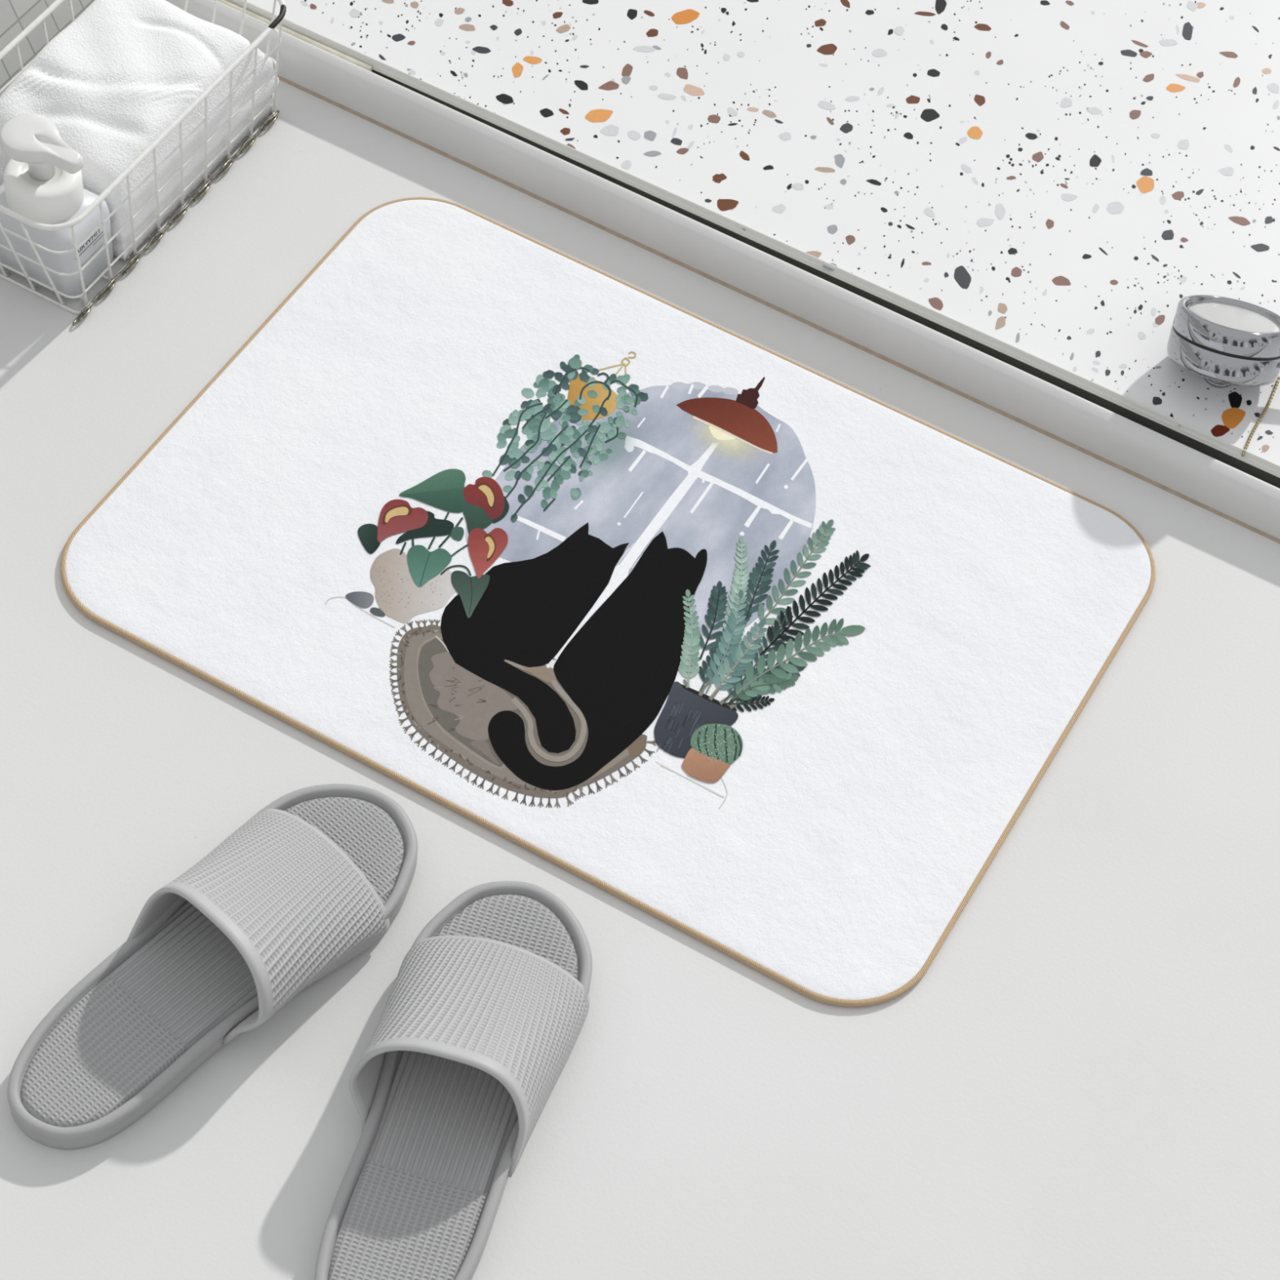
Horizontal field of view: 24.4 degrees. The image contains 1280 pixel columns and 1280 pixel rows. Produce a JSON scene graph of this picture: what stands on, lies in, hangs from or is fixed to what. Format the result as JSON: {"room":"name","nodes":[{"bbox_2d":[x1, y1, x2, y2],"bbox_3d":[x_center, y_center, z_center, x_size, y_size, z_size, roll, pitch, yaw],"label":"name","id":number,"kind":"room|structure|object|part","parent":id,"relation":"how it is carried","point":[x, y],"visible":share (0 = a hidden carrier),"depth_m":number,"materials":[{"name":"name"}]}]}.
{"room":"bathroom","nodes":[
{"label":"bathroom","id":0,"kind":"room"},
{"bbox_2d":[0,0,94,96],"bbox_3d":[-0.743,-0.265,1.708,0.225,0.460,2.600,27,55,14],"label":"wall","id":1,"kind":"structure","parent":0,"point":[15,15],"depth_m":2.10,"materials":[{"name":"white tile"}]},
{"bbox_2d":[217,0,372,71],"bbox_3d":[-0.429,-0.515,2.200,0.540,0.040,0.009,27,55,14],"label":"trim","id":2,"kind":"structure","parent":1,"relation":"attached to","point":[231,4],"depth_m":2.13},
{"bbox_2d":[165,0,1279,539],"bbox_3d":[0.416,-0.082,1.955,2.500,0.041,0.015,27,55,14],"label":"shower curb","id":3,"kind":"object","parent":1,"relation":"attached to","point":[1247,499],"depth_m":2.04,"materials":[{"name":"stone"}]},
{"bbox_2d":[228,0,1279,477],"bbox_3d":[0.427,-0.098,1.967,2.500,0.042,0.005,26,55,14],"label":"shower door track","id":4,"kind":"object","parent":1,"relation":"attached to","point":[1097,389],"depth_m":2.04,"materials":[{"name":"silver metal"}]},
{"bbox_2d":[277,75,1279,543],"bbox_3d":[0.411,-0.071,1.959,2.500,0.004,0.004,27,55,14],"label":"trim","id":5,"kind":"structure","parent":1,"relation":"attached to","point":[281,78],"depth_m":2.04,"materials":[{"name":"grey metal"}]},
{"bbox_2d":[0,80,1279,1279],"bbox_3d":[0.137,0.659,1.401,2.270,0.020,1.881,27,55,14],"label":"floor","id":6,"kind":"structure","parent":0,"point":[1082,1081],"depth_m":1.73,"materials":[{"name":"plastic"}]},
{"bbox_2d":[0,0,286,325],"bbox_3d":[-0.369,-0.357,2.044,0.140,0.090,0.278,27,55,14],"label":"wire basket","id":7,"kind":"object","parent":6,"relation":"on","point":[251,140],"visible":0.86,"depth_m":2.02,"materials":[{"name":"white metal"}]},
{"bbox_2d":[0,113,113,295],"bbox_3d":[-0.396,-0.294,1.973,0.073,0.114,0.052,27,55,14],"label":"pump bottle","id":8,"kind":"object","parent":7,"relation":"in","point":[42,178],"visible":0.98,"depth_m":1.95,"materials":[{"name":"white plastic"}]},
{"bbox_3d":[-0.373,-0.326,2.075,0.127,0.003,0.239,27,55,14],"label":"frame","id":9,"kind":"part","parent":7,"relation":"part of","materials":[{"name":"white metal"}]},
{"bbox_2d":[0,0,279,260],"bbox_3d":[-0.358,-0.374,2.059,0.131,0.077,0.188,27,55,14],"label":"folded towel","id":10,"kind":"object","parent":7,"relation":"in","point":[116,77],"visible":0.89,"depth_m":2.03,"materials":[{"name":"white fabric"}]},
{"bbox_3d":[-0.317,-0.300,2.057,0.003,0.003,0.237,27,55,14],"label":"rail","id":11,"kind":"part","parent":7,"relation":"part of","materials":[{"name":"metal"}]},
{"bbox_2d":[7,783,417,1150],"bbox_3d":[-0.239,0.170,1.671,0.115,0.081,0.290,38,59,21],"label":"slipper","id":12,"kind":"object","parent":6,"relation":"on","point":[318,875],"visible":1,"depth_m":1.67,"materials":[{"name":"grey plastic"}]},
{"bbox_2d":[314,880,592,1279],"bbox_3d":[-0.103,0.248,1.626,0.110,0.081,0.303,15,53,6],"label":"slipper","id":13,"kind":"object","parent":6,"relation":"on","point":[483,1015],"visible":1,"depth_m":1.63,"materials":[{"name":"grey plastic"}]},
{"bbox_2d":[60,197,1155,1006],"bbox_3d":[-0.015,-0.049,1.899,0.608,0.006,0.434,27,55,14],"label":"bath mat","id":14,"kind":"object","parent":6,"relation":"on","point":[776,660],"visible":1,"depth_m":1.88,"materials":[{"name":"white fabric"}]},
{"bbox_2d":[324,351,871,808],"bbox_3d":[-0.013,-0.048,1.895,0.313,0.001,0.389,27,55,14],"label":"picture","id":15,"kind":"object","parent":14,"relation":"on","point":[582,580],"depth_m":1.88},
{"bbox_2d":[372,69,1279,488],"bbox_3d":[0.659,0.023,1.903,1.962,0.036,0.010,26,55,14],"label":"trim","id":16,"kind":"structure","parent":6,"relation":"on","point":[1259,473],"depth_m":2.02,"materials":[{"name":"black metal"}]},
{"bbox_2d":[246,0,1279,465],"bbox_3d":[0.719,-0.497,2.294,2.500,0.040,1.203,27,55,14],"label":"floor","id":17,"kind":"structure","parent":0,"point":[1050,180],"depth_m":2.12,"materials":[{"name":"stone"}]},
{"bbox_2d":[1166,294,1279,388],"bbox_3d":[0.406,-0.195,1.976,0.109,0.068,0.083,27,55,14],"label":"bowls","id":18,"kind":"object","parent":17,"relation":"on","point":[1226,342],"visible":1,"depth_m":1.95,"materials":[{"name":"grey"}]},
{"bbox_3d":[0.391,-0.183,1.991,0.022,0.023,0.026,27,55,14],"label":"stem","id":19,"kind":"part","parent":18,"relation":"part of","materials":[{"name":"metal"}]},
{"bbox_3d":[0.392,-0.193,1.983,0.078,0.053,0.075,27,55,14],"label":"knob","id":20,"kind":"part","parent":18,"relation":"part of","materials":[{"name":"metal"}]},
{"bbox_3d":[0.395,-0.209,1.975,0.078,0.051,0.075,27,55,14],"label":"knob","id":21,"kind":"part","parent":18,"relation":"part of","materials":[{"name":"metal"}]},
{"bbox_2d":[1241,375,1279,456],"bbox_3d":[0.416,-0.150,1.980,0.004,0.002,0.081,24,55,12],"label":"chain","id":22,"kind":"object","parent":17,"relation":"on","point":[1276,384],"visible":1,"depth_m":1.98,"materials":[{"name":"gold metal"}]}
]}

